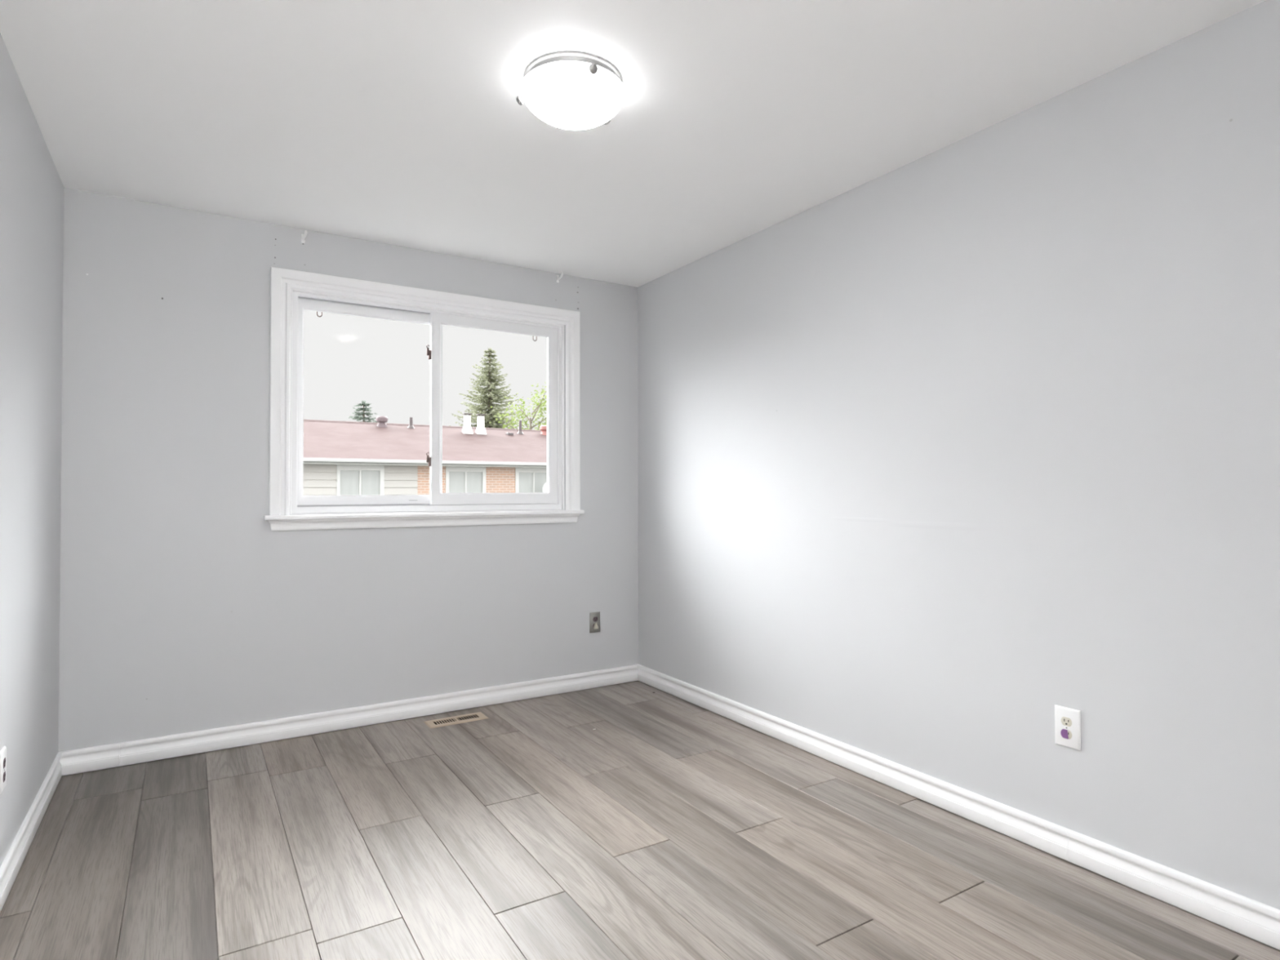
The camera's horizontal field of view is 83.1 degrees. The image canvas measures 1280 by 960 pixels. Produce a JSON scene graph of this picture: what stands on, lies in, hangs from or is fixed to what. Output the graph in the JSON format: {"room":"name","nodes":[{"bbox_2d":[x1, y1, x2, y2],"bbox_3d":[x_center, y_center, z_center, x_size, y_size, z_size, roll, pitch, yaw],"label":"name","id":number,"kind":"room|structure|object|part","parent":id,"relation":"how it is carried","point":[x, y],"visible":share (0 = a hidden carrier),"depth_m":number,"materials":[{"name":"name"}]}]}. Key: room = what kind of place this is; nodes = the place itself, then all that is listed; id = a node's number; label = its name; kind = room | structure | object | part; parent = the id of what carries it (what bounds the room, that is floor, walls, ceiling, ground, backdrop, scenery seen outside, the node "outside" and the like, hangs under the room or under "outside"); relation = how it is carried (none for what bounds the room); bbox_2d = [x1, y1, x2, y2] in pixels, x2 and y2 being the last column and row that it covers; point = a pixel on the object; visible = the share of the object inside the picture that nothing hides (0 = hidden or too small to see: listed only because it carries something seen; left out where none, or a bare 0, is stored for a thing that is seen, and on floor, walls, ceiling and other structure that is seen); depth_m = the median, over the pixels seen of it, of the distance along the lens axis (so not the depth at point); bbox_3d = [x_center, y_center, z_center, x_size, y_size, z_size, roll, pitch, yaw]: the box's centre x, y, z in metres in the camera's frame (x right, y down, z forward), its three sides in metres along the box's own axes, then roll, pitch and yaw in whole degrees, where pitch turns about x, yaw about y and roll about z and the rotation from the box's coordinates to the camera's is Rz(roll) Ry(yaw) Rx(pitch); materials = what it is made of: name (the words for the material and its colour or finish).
{"room":"empty bedroom","nodes":[
{"label":"empty bedroom","id":0,"kind":"room"},
{"bbox_2d":[0,32,63,866],"bbox_3d":[-1.299,0.019,1.088,0.150,2.740,4.400,0,-1,-32],"label":"wall","id":1,"kind":"structure","parent":0,"point":[32,188],"depth_m":2.37,"materials":[{"name":"paint"}]},
{"bbox_2d":[0,746,6,794],"bbox_3d":[-1.821,0.829,2.064,0.009,0.118,0.072,0,-1,-32],"label":"wall outlet","id":2,"kind":"object","parent":1,"relation":"attached to","point":[3,751],"visible":1,"depth_m":2.06,"materials":[{"name":"white plastic"}]},
{"bbox_2d":[3,771,5,782],"bbox_3d":[-1.820,0.849,2.064,0.005,0.028,0.034,0,-1,-32],"label":"receptacle","id":3,"kind":"object","parent":2,"relation":"attached to","point":[4,772],"depth_m":2.07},
{"bbox_2d":[3,757,5,768],"bbox_3d":[-1.820,0.810,2.065,0.005,0.028,0.034,0,-1,-32],"label":"receptacle","id":4,"kind":"object","parent":2,"relation":"attached to","point":[4,758],"depth_m":2.06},
{"bbox_2d":[0,751,62,912],"bbox_3d":[-1.267,1.139,1.177,0.014,0.096,4.250,0,-1,-32],"label":"baseboard","id":5,"kind":"structure","parent":1,"relation":"attached to","point":[10,868],"depth_m":2.36,"materials":[{"name":"white wood"}]},
{"bbox_2d":[57,187,638,776],"bbox_3d":[-1.246,0.060,3.802,3.115,2.740,0.150,0,-1,-32],"label":"wall","id":6,"kind":"structure","parent":0,"point":[182,609],"depth_m":3.35,"materials":[{"name":"paint"}]},
{"bbox_2d":[301,230,307,243],"bbox_3d":[-1.613,-1.171,3.475,0.016,0.051,0.053,1,-1,-42],"label":"curtain hook","id":7,"kind":"object","parent":6,"relation":"attached to","point":[303,236],"visible":1,"depth_m":3.48,"materials":[{"name":"white plastic"}]},
{"bbox_3d":[-1.629,-1.167,3.492,0.016,0.044,0.005,0,-1,-32],"label":"plate","id":8,"kind":"part","parent":7,"relation":"part of","materials":[{"name":"white plastic"}]},
{"bbox_3d":[-1.612,-1.177,3.474,0.015,0.037,0.049,1,-1,-41],"label":"hook arm","id":9,"kind":"part","parent":7,"relation":"part of","materials":[{"name":"white plastic"}]},
{"bbox_2d":[59,664,638,775],"bbox_3d":[-1.200,1.178,3.715,2.815,0.096,0.014,0,-1,-32],"label":"baseboard","id":10,"kind":"structure","parent":6,"relation":"attached to","point":[112,755],"depth_m":3.50,"materials":[{"name":"white wood"}]},
{"bbox_2d":[264,266,584,530],"bbox_3d":[-1.085,-0.377,3.878,1.662,1.244,0.202,0,-1,-32],"label":"window","id":11,"kind":"structure","parent":6,"relation":"in","point":[292,292],"depth_m":3.80,"materials":[{"name":"white plastic"}]},
{"bbox_3d":[-1.383,-0.383,3.735,0.718,1.016,0.032,0,-1,-32],"label":"sash","id":12,"kind":"part","parent":11,"relation":"part of","materials":[{"name":"white plastic"}]},
{"bbox_3d":[-0.803,-0.384,4.050,0.740,1.040,0.030,0,-1,-32],"label":"sash","id":13,"kind":"part","parent":11,"relation":"part of","materials":[{"name":"white plastic"}]},
{"bbox_2d":[556,271,563,282],"bbox_3d":[-0.464,-1.176,4.192,0.016,0.051,0.053,1,-1,-42],"label":"curtain hook","id":14,"kind":"object","parent":6,"relation":"attached to","point":[558,278],"visible":1,"depth_m":4.20,"materials":[{"name":"white plastic"}]},
{"bbox_2d":[589,611,599,633],"bbox_3d":[-0.264,0.849,4.301,0.070,0.121,0.020,0,-1,-32],"label":"wall outlet","id":15,"kind":"object","parent":6,"relation":"attached to","point":[594,617],"visible":1,"depth_m":4.30,"materials":[{"name":"metal"}]},
{"bbox_2d":[0,0,1265,287],"bbox_3d":[-0.084,-1.291,1.956,3.115,0.100,4.550,0,-1,-32],"label":"ceiling","id":16,"kind":"structure","parent":0,"point":[398,122],"depth_m":2.34,"materials":[{"name":"paint"}]},
{"bbox_2d":[515,51,625,129],"bbox_3d":[-0.198,-1.173,2.229,0.329,0.124,0.340,0,-1,-32],"label":"ceiling lamp","id":17,"kind":"object","parent":16,"relation":"attached to","point":[565,90],"visible":1,"depth_m":2.14,"materials":[{"name":"white glass"}]},
{"bbox_3d":[-0.374,-1.182,2.250,0.027,0.026,0.026,0,-1,-32],"label":"knob","id":18,"kind":"part","parent":17,"relation":"part of","materials":[{"name":"silver metal"}]},
{"bbox_3d":[-0.135,-1.185,2.082,0.027,0.026,0.026,-1,-1,23],"label":"knob","id":19,"kind":"part","parent":17,"relation":"part of","materials":[{"name":"silver metal"}]},
{"bbox_2d":[0,680,1279,959],"bbox_3d":[-0.078,1.299,1.916,2.815,0.200,4.250,0,-1,-32],"label":"floor","id":20,"kind":"structure","parent":0,"point":[673,828],"depth_m":2.28,"materials":[{"name":"grey laminate"}]},
{"bbox_2d":[423,711,488,728],"bbox_3d":[-0.938,1.224,3.691,0.300,0.008,0.118,0,-1,-32],"label":"floor vent","id":21,"kind":"object","parent":20,"relation":"in","point":[439,722],"visible":1,"depth_m":3.69,"materials":[{"name":"beige metal"}]},
{"bbox_2d":[637,0,1279,950],"bbox_3d":[1.216,0.037,2.657,0.150,2.740,4.400,0,-1,-32],"label":"wall","id":22,"kind":"structure","parent":0,"point":[978,437],"depth_m":2.42,"materials":[{"name":"paint"}]},
{"bbox_2d":[637,664,1279,950],"bbox_3d":[1.109,1.157,2.660,0.014,0.096,4.250,0,-1,-32],"label":"baseboard","id":23,"kind":"structure","parent":22,"relation":"attached to","point":[1255,920],"depth_m":2.39,"materials":[{"name":"white wood"}]},
{"bbox_2d":[1054,704,1080,751],"bbox_3d":[1.350,0.783,2.283,0.010,0.124,0.078,0,-1,-32],"label":"wall outlet","id":24,"kind":"object","parent":22,"relation":"attached to","point":[1067,720],"visible":1,"depth_m":2.28,"materials":[{"name":"white plastic"}]},
{"bbox_2d":[1061,716,1071,726],"bbox_3d":[1.349,0.763,2.283,0.005,0.028,0.034,0,-1,-32],"label":"receptacle","id":25,"kind":"object","parent":24,"relation":"attached to","point":[1065,721],"depth_m":2.28,"materials":[{"name":"beige plastic"}]},
{"bbox_2d":[1067,729,1071,738],"bbox_3d":[1.349,0.802,2.283,0.005,0.028,0.034,0,-1,-32],"label":"receptacle","id":26,"kind":"object","parent":24,"relation":"attached to","point":[1069,731],"depth_m":2.27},
{"label":"outside","id":27,"kind":"structure","parent":0,"visible":0},
{"bbox_3d":[-26.874,5.305,70.506,150.000,0.200,139.400,0,-1,-32],"label":"ground","id":28,"kind":"structure","parent":27,"visible":0},
{"bbox_2d":[347,400,377,422],"bbox_3d":[-17.616,-0.134,45.811,5.363,9.887,5.697,1,-1,-37],"label":"spruce tree","id":29,"kind":"object","parent":28,"relation":"on","point":[357,416],"visible":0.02,"depth_m":45.78,"materials":[{"name":"green plant"}]},
{"bbox_2d":[302,413,546,505],"bbox_3d":[-7.555,0.809,33.922,36.800,7.591,11.847,0,-1,-32],"label":"house","id":30,"kind":"structure","parent":28,"relation":"on","point":[341,458],"depth_m":28.56,"materials":[{"name":"red"}]},
{"bbox_3d":[-10.248,0.315,26.434,1.387,1.322,0.015,0,-1,-32],"label":"pane","id":31,"kind":"part","parent":30,"relation":"part of","materials":[{"name":"glass"}]},
{"bbox_2d":[375,416,387,427],"bbox_3d":[-11.157,-2.485,31.227,0.500,0.530,0.500,0,-1,-32],"label":"roof vent","id":32,"kind":"object","parent":30,"relation":"attached to","point":[381,420],"depth_m":31.05,"materials":[{"name":"brown metal"}]},
{"bbox_2d":[408,417,414,428],"bbox_3d":[-10.093,-2.498,31.832,0.320,0.520,0.312,0,-1,-32],"label":"vent","id":33,"kind":"object","parent":30,"relation":"attached to","point":[411,420],"depth_m":31.77,"materials":[{"name":"grey metal"}]},
{"bbox_3d":[-8.024,1.991,27.779,1.076,5.040,0.060,0,-1,-32],"label":"brick panel","id":34,"kind":"part","parent":30,"relation":"part of","materials":[{"name":"orange brick"}]},
{"bbox_3d":[-6.893,0.339,28.526,1.359,1.322,0.015,0,-1,-32],"label":"pane","id":35,"kind":"part","parent":30,"relation":"part of","materials":[{"name":"glass"}]},
{"bbox_3d":[-5.660,2.009,29.253,1.261,5.040,0.060,0,-1,-32],"label":"brick panel","id":36,"kind":"part","parent":30,"relation":"part of","materials":[{"name":"brick"}]},
{"bbox_2d":[517,420,523,434],"bbox_3d":[-5.693,-2.485,34.341,0.320,0.680,0.312,0,-1,-32],"label":"vent","id":37,"kind":"object","parent":30,"relation":"attached to","point":[519,432],"depth_m":34.27,"materials":[{"name":"grey metal"}]},
{"bbox_3d":[-4.439,0.358,30.058,1.362,1.322,0.015,0,-1,-32],"label":"pane","id":38,"kind":"part","parent":30,"relation":"part of","materials":[{"name":"glass"}]},
{"bbox_2d":[539,425,546,435],"bbox_3d":[-4.605,-2.402,35.137,0.560,0.510,0.560,0,-1,-32],"label":"roof vent","id":39,"kind":"object","parent":30,"relation":"attached to","point":[543,428],"depth_m":34.92,"materials":[{"name":"red metal"}]},
{"bbox_3d":[-3.700,0.392,29.726,0.710,0.710,0.080,0,-1,-32],"label":"satellite dish","id":40,"kind":"part","parent":30,"relation":"part of","materials":[{"name":"white plastic"}]},
{"bbox_2d":[448,348,524,429],"bbox_3d":[-10.519,-2.191,50.391,5.658,14.112,5.575,0,-1,11],"label":"spruce tree","id":41,"kind":"object","parent":28,"relation":"on","point":[488,400],"visible":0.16,"depth_m":50.08,"materials":[{"name":"green plant"}]},
{"bbox_2d":[488,382,546,430],"bbox_3d":[-7.061,-0.874,45.565,4.926,11.319,4.955,0,-1,-32],"label":"leafy tree","id":42,"kind":"object","parent":28,"relation":"on","point":[540,405],"visible":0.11,"depth_m":45.48,"materials":[{"name":"green plant"}]},
{"bbox_2d":[527,391,546,413],"bbox_3d":[-5.946,-0.976,54.794,5.378,11.801,6.068,0,-1,20],"label":"leafy tree","id":43,"kind":"object","parent":28,"relation":"on","point":[531,392],"visible":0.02,"depth_m":54.66,"materials":[{"name":"green plant"}]}
]}

